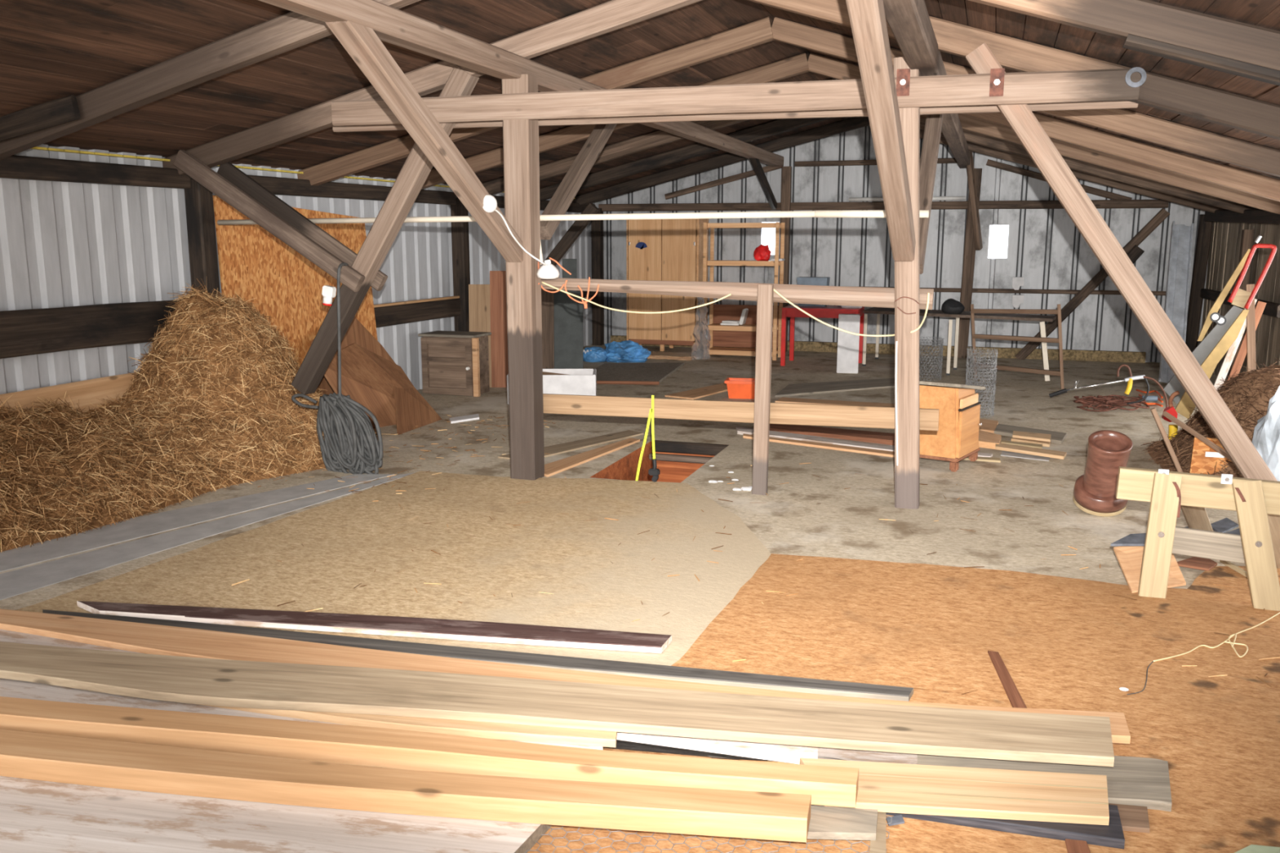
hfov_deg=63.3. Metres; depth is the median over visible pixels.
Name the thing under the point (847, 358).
carton
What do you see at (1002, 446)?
offcut
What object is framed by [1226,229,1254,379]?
wall post
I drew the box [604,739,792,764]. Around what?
board
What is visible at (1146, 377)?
hose
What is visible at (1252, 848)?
scrap
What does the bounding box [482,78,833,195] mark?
rafter
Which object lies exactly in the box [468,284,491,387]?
sheet
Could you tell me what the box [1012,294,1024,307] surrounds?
foam patch
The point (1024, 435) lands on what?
offcut
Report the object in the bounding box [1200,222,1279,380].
wall
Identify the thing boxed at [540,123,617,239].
knee brace
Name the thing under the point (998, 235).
window
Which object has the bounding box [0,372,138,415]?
board
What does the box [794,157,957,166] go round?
rail
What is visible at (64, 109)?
rafter splint
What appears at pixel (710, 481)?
crumb
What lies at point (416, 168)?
strut
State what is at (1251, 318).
strip
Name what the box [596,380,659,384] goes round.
batten
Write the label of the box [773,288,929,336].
cable
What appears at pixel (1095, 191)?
rail
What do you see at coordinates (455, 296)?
batten
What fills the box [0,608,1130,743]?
board
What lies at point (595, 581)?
sheet
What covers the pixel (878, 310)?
trestle table
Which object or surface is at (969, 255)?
post
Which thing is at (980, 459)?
offcut
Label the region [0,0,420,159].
rafter
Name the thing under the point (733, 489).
crumb
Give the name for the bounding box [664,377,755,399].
board
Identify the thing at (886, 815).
wire
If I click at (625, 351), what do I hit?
tarpaulin
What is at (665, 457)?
trim
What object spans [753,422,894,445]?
board
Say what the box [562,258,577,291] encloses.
plastic sheet
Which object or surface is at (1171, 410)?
power tool
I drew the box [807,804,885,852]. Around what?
board
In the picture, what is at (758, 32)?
rafter
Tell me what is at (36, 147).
trim
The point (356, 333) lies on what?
sheet
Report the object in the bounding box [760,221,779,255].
window
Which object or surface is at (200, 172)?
board
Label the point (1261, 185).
rafter
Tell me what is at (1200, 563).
scrap
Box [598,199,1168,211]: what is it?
rail
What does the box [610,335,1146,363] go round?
baseboard
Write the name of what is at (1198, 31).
rafter
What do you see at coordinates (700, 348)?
plastic film
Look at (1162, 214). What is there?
brace
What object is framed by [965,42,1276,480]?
strut
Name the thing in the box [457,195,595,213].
wall rail
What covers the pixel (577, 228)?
knee brace
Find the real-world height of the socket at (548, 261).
0.034 m
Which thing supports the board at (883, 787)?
on the board at (1131, 780)
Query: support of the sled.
on the pile at (1247, 396)
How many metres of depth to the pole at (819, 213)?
6.49 m
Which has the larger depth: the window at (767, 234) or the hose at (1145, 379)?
the window at (767, 234)
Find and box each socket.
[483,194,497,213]
[544,259,551,263]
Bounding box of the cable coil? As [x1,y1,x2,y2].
[1073,394,1149,411]
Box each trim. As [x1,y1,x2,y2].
[31,146,574,199]
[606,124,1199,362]
[648,453,712,463]
[654,440,728,455]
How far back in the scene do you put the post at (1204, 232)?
13.42 m
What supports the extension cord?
on the floor at (845, 523)
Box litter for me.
[231,413,1279,694]
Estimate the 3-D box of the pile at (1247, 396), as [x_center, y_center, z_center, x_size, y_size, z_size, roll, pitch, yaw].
[4.518,-0.089,7.609,1.498,0.823,2.024,3,11,18]
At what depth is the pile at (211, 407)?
7.13 m
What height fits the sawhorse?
0.619 m
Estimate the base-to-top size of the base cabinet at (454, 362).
0.648 m
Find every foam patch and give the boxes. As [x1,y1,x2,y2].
[1012,276,1023,289]
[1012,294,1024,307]
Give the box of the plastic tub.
[796,276,830,306]
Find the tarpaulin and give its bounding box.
[604,340,650,362]
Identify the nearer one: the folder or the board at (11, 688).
the board at (11, 688)
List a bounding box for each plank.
[0,696,858,808]
[0,728,811,842]
[489,271,508,387]
[541,288,554,368]
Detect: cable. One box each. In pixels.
[541,281,731,313]
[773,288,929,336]
[894,341,897,466]
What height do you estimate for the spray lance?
0.259 m
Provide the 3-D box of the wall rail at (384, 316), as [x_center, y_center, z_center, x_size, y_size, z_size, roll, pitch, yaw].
[-2.744,-1.045,10.114,0.094,0.204,3.980,3,11,18]
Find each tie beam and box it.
[331,66,1146,126]
[332,100,1137,132]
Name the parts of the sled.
headboard, handle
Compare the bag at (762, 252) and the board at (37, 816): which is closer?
the board at (37, 816)
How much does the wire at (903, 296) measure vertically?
0.104 m
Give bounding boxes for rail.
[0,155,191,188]
[0,299,182,359]
[247,174,456,204]
[373,297,460,327]
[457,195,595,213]
[541,277,933,309]
[554,288,596,297]
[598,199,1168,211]
[664,165,781,199]
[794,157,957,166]
[859,286,1165,295]
[986,159,1132,199]
[1200,288,1279,318]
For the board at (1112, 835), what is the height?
0.027 m
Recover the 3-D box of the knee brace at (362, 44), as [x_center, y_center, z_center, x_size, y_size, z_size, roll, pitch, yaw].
[-1.112,-1.540,6.009,0.133,1.348,2.087,3,11,18]
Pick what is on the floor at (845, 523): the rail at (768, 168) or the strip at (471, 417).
the strip at (471, 417)
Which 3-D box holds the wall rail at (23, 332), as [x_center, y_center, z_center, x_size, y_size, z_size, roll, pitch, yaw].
[-4.247,-0.432,5.700,0.074,0.302,5.060,3,11,18]
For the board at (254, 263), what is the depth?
8.92 m
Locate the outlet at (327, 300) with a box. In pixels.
[322,295,332,304]
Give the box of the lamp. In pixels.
[494,208,559,279]
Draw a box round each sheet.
[14,471,770,666]
[311,316,395,395]
[324,342,413,428]
[393,385,442,435]
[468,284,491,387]
[554,291,583,368]
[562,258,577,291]
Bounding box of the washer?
[1124,66,1146,87]
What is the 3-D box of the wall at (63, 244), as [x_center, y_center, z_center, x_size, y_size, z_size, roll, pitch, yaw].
[-3.562,-0.934,7.996,0.024,2.280,17.950,3,11,18]
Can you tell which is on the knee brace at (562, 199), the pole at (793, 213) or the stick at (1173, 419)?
the pole at (793, 213)
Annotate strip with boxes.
[0,472,414,600]
[0,474,394,572]
[449,413,479,423]
[1000,450,1049,461]
[1213,298,1257,391]
[1226,301,1266,381]
[1245,284,1256,373]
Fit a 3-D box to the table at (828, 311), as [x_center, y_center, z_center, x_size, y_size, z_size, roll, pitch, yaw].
[2.416,-1.200,13.713,0.980,0.760,0.680,3,11,18]
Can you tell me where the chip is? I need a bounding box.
[885,814,904,826]
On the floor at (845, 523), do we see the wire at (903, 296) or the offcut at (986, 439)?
the offcut at (986, 439)
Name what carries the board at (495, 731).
on the board at (11, 688)
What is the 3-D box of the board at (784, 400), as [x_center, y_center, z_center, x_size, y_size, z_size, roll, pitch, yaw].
[1.973,-0.227,10.396,1.200,0.029,0.268,4,11,21]
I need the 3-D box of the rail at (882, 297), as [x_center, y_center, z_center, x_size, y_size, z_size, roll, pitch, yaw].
[0.535,-0.889,6.788,2.671,0.128,0.083,5,11,18]
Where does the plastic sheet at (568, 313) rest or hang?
on the floor at (845, 523)
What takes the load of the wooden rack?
on the floor at (845, 523)
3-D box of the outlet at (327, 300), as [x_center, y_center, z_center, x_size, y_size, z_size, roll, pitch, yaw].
[-2.241,-0.908,7.445,0.070,0.059,0.065,3,11,18]
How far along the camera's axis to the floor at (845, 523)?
7.46 m
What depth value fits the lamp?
6.92 m
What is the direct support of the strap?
hanging from the board at (780, 413)
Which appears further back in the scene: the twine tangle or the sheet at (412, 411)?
the sheet at (412, 411)
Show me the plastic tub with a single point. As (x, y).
(815, 281)
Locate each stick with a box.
[1150,407,1182,472]
[1162,411,1232,462]
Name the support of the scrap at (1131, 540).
on the scrap at (1130, 558)
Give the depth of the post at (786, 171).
14.98 m
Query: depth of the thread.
3.88 m
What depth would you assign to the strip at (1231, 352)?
8.55 m
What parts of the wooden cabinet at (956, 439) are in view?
drawer, door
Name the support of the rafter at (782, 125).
on the purlin
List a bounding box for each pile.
[0,280,382,552]
[1140,358,1279,477]
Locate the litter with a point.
(448, 414)
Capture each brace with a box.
[324,20,523,262]
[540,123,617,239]
[544,202,599,266]
[749,157,777,209]
[845,0,915,261]
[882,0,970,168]
[919,114,942,274]
[966,151,982,250]
[1014,208,1169,359]
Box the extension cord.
[1135,389,1163,406]
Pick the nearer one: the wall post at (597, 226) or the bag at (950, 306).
the bag at (950, 306)
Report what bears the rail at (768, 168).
attached to the post at (786, 171)
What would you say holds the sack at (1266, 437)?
on the floor at (845, 523)
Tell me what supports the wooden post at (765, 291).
on the floor at (845, 523)
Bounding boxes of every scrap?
[647,355,695,360]
[1110,533,1146,546]
[1113,546,1186,592]
[1177,556,1217,571]
[1210,517,1238,533]
[1235,844,1279,852]
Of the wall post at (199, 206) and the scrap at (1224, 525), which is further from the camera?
the wall post at (199, 206)
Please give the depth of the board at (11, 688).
3.71 m
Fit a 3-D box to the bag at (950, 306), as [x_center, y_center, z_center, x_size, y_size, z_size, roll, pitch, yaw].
[3.843,-1.476,12.734,0.276,0.192,0.240,3,11,18]
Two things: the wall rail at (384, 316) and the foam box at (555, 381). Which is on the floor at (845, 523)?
the foam box at (555, 381)
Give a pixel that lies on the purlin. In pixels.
(393, 25)
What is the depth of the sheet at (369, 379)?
9.20 m
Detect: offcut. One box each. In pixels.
[963,456,1000,462]
[977,452,992,457]
[978,418,998,433]
[978,430,1000,448]
[994,423,1066,444]
[995,442,1066,459]
[1000,440,1042,448]
[1011,437,1050,447]
[1012,431,1050,441]
[1127,244,1144,263]
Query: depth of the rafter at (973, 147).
12.97 m
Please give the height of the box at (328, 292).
0.144 m
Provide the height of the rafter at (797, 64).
1.204 m
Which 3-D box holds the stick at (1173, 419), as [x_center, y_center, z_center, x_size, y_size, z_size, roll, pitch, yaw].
[3.905,0.159,6.992,0.028,0.415,0.834,-6,12,-31]
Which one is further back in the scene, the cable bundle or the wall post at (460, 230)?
the wall post at (460, 230)
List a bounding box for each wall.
[0,144,595,394]
[595,125,1208,362]
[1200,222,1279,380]
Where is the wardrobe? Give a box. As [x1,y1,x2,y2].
[626,218,708,351]
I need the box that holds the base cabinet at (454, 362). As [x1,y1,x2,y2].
[417,330,491,396]
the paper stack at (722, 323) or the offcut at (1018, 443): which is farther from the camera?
the paper stack at (722, 323)
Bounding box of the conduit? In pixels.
[539,241,543,264]
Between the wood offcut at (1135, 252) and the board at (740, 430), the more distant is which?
the wood offcut at (1135, 252)
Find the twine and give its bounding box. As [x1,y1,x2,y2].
[1152,612,1279,662]
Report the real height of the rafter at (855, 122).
1.207 m
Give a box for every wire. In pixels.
[524,815,892,852]
[894,296,919,314]
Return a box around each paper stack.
[720,322,739,324]
[721,320,739,323]
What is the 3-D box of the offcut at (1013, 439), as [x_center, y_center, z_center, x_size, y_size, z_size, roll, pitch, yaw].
[3.193,0.124,8.480,0.324,0.023,0.195,6,12,30]
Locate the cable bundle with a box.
[291,262,382,474]
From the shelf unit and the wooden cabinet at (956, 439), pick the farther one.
the shelf unit
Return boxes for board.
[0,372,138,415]
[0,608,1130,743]
[0,629,603,750]
[0,641,1114,767]
[0,776,552,852]
[42,609,913,701]
[76,600,671,653]
[173,149,364,292]
[194,703,617,747]
[213,195,377,368]
[217,161,387,291]
[497,430,643,459]
[542,393,939,431]
[544,438,639,477]
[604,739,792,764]
[617,732,917,764]
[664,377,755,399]
[736,426,894,451]
[742,433,894,457]
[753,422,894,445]
[774,377,894,396]
[774,397,894,407]
[800,757,1109,825]
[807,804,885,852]
[817,746,1172,812]
[885,804,1124,848]
[1108,803,1149,833]
[1189,436,1232,474]
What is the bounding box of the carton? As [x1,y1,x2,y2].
[836,313,860,373]
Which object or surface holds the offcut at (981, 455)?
on the floor at (845, 523)
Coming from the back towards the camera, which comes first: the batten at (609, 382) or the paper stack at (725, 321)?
the paper stack at (725, 321)
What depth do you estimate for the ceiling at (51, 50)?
6.67 m
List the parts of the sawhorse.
leg, bolt plate, leg, rail, bolt plate, leg, leg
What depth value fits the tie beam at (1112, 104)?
6.46 m
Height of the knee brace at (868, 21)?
1.248 m
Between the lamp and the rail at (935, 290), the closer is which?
the lamp
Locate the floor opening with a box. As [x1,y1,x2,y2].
[590,440,723,482]
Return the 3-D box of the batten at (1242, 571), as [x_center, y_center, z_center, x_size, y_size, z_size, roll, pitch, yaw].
[2.980,0.710,5.185,0.020,0.030,0.243,-1,10,-3]
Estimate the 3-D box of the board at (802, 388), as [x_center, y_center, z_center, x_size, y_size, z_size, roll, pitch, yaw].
[2.329,-0.467,11.745,2.353,0.019,0.653,-5,11,-26]
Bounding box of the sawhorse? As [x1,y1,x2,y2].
[1115,466,1279,611]
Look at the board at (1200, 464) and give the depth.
7.19 m
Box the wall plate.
[1204,208,1279,224]
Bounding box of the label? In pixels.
[1204,451,1224,457]
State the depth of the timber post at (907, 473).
6.25 m
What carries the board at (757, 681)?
on the sheet at (595, 581)
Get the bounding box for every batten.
[373,295,459,307]
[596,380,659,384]
[1219,560,1247,577]
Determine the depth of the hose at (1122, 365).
9.89 m
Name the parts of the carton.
lid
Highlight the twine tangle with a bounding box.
[537,257,599,308]
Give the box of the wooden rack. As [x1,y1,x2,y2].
[970,303,1064,388]
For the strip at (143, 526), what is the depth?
6.11 m
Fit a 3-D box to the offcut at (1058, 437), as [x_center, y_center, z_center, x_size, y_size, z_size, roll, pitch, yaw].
[3.303,0.059,8.819,0.368,0.029,0.739,-10,14,-43]
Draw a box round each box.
[321,284,336,306]
[506,368,596,404]
[841,305,862,307]
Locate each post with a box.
[184,177,220,298]
[450,197,470,331]
[502,74,544,479]
[591,208,604,345]
[751,284,773,495]
[777,166,791,351]
[893,56,919,509]
[957,168,982,358]
[1185,213,1213,352]
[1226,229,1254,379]
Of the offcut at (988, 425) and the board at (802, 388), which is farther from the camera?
the board at (802, 388)
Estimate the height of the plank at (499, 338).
1.295 m
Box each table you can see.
[780,304,864,365]
[862,306,1056,381]
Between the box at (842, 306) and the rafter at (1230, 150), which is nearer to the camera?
the rafter at (1230, 150)
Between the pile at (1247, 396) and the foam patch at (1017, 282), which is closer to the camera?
the pile at (1247, 396)
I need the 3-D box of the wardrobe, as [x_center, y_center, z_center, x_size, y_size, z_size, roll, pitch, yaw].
[0.406,-2.137,15.438,1.160,1.988,0.600,3,11,18]
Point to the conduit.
(540, 251)
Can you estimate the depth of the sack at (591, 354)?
14.01 m
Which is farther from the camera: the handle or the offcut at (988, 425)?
the handle
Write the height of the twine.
0.008 m
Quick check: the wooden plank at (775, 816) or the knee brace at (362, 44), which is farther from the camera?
the knee brace at (362, 44)
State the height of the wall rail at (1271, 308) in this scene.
0.124 m
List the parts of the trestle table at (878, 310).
leg, leg, leg, leg, leg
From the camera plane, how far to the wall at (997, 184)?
14.62 m
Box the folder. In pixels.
[739,308,749,324]
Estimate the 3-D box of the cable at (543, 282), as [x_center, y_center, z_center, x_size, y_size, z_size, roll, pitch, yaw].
[-0.042,-0.855,6.906,1.332,0.201,0.012,3,11,18]
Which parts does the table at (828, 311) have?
leg, leg, leg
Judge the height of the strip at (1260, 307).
1.134 m
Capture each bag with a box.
[753,244,771,260]
[941,298,964,314]
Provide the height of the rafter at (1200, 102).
1.516 m
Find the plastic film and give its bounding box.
[690,297,711,359]
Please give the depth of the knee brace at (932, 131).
6.66 m
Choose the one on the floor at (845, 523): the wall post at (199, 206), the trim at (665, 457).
the wall post at (199, 206)
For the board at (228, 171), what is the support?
attached to the strut at (416, 168)
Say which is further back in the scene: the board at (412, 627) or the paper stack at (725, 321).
the paper stack at (725, 321)
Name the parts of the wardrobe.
door, door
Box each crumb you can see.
[708,480,717,483]
[732,488,742,490]
[740,486,751,490]
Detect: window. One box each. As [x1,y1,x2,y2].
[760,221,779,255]
[987,224,1009,258]
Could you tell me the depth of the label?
7.12 m
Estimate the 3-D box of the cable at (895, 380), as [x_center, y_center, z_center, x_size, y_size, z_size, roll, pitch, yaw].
[1.569,-0.137,6.334,0.048,0.768,0.012,3,11,18]
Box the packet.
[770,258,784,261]
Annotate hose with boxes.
[1116,364,1132,377]
[1126,377,1149,404]
[1142,375,1168,408]
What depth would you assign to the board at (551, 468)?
7.84 m
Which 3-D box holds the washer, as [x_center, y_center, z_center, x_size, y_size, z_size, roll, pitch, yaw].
[2.656,-1.872,5.559,0.104,0.104,0.014,4,11,18]
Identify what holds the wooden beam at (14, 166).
attached to the wall at (63, 244)
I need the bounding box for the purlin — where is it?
[258,0,783,166]
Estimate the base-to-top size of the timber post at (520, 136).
2.688 m
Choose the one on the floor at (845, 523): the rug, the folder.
the rug
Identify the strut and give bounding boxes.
[291,64,479,394]
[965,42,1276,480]
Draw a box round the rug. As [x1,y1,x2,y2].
[595,362,684,382]
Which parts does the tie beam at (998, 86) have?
rust plate, rust plate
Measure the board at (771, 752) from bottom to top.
0.027 m
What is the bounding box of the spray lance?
[1048,374,1145,397]
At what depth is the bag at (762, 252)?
14.16 m
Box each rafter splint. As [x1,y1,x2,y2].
[0,94,80,141]
[1122,33,1279,85]
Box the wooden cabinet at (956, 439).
[919,381,985,471]
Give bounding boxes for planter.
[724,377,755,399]
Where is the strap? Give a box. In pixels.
[635,395,659,482]
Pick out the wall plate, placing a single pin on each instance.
(1250, 215)
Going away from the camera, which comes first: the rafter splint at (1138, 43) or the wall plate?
the rafter splint at (1138, 43)
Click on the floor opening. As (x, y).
(626, 468)
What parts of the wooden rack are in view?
rail, rail, rail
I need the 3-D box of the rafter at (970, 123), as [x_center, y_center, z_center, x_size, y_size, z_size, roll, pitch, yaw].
[4.120,-2.758,10.208,4.469,1.476,0.106,3,11,18]
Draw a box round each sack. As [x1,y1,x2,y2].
[582,346,607,362]
[1251,385,1279,481]
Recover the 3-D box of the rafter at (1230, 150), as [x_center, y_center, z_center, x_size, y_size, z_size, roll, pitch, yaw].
[3.098,-2.196,7.229,4.470,1.517,0.107,3,11,18]
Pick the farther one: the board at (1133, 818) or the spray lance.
the spray lance
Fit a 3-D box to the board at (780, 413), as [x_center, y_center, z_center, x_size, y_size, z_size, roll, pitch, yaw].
[0.561,-0.103,6.932,2.762,0.140,0.035,3,11,18]
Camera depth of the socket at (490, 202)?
6.33 m
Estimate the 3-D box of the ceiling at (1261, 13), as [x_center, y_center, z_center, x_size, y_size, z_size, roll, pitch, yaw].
[3.303,-2.053,6.598,5.232,1.648,16.282,3,11,18]
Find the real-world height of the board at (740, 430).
0.029 m
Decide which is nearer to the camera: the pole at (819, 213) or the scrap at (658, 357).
the pole at (819, 213)
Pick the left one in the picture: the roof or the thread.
the roof
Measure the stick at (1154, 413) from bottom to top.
0.494 m
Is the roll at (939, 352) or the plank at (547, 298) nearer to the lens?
the roll at (939, 352)
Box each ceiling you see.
[0,0,853,195]
[761,0,1279,179]
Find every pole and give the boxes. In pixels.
[217,210,815,225]
[814,209,928,217]
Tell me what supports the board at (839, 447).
on the floor at (845, 523)
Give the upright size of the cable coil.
0.069 m
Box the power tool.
[1161,391,1179,440]
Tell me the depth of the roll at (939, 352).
12.15 m
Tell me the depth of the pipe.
6.19 m
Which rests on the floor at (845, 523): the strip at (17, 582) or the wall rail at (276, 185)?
the strip at (17, 582)
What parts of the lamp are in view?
lamp shade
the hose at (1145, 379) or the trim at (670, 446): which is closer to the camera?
the trim at (670, 446)
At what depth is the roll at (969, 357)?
9.66 m
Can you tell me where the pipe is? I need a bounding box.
[1072,430,1133,516]
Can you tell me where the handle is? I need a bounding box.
[1141,395,1157,401]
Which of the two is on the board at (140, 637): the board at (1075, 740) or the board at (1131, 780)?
the board at (1075, 740)
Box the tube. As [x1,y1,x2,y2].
[848,195,965,201]
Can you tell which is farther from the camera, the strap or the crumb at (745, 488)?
the strap
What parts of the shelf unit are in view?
shelf, shelf, shelf, shelf, panel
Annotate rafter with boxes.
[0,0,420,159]
[162,0,702,174]
[297,16,773,185]
[421,53,808,189]
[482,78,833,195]
[539,117,832,201]
[571,116,869,205]
[748,0,1279,139]
[771,17,1279,177]
[807,52,1279,201]
[835,78,1279,214]
[869,124,1226,213]
[920,117,1257,213]
[968,0,1279,70]
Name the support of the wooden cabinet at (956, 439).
on the floor at (845, 523)
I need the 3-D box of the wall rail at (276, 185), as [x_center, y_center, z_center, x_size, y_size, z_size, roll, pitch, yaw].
[-2.754,-2.245,9.900,0.084,0.145,3.980,3,11,18]
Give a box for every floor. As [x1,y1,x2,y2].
[0,343,1245,768]
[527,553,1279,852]
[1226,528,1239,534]
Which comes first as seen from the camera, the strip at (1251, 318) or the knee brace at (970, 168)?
the strip at (1251, 318)
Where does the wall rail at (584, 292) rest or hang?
attached to the wall at (63, 244)
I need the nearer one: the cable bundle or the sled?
the cable bundle
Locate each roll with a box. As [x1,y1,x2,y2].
[919,336,943,381]
[965,346,998,417]
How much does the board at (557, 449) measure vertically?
0.013 m
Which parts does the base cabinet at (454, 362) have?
door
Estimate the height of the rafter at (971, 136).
1.432 m
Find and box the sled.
[1163,235,1276,418]
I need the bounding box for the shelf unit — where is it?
[702,222,785,360]
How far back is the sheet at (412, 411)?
9.36 m
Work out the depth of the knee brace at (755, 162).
14.05 m
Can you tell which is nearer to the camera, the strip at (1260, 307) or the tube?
the strip at (1260, 307)
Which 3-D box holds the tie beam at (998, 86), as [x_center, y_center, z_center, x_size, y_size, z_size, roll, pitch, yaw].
[0.298,-2.025,6.369,5.101,0.211,0.083,4,11,18]
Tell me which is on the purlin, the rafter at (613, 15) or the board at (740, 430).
the rafter at (613, 15)
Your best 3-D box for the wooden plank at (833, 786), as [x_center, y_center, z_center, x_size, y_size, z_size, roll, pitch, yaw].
[-1.134,0.980,3.264,3.573,0.068,0.153,2,10,10]
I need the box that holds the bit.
[1119,687,1128,691]
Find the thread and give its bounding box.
[1126,661,1153,694]
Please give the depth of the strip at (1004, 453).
7.96 m
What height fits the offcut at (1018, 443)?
0.019 m

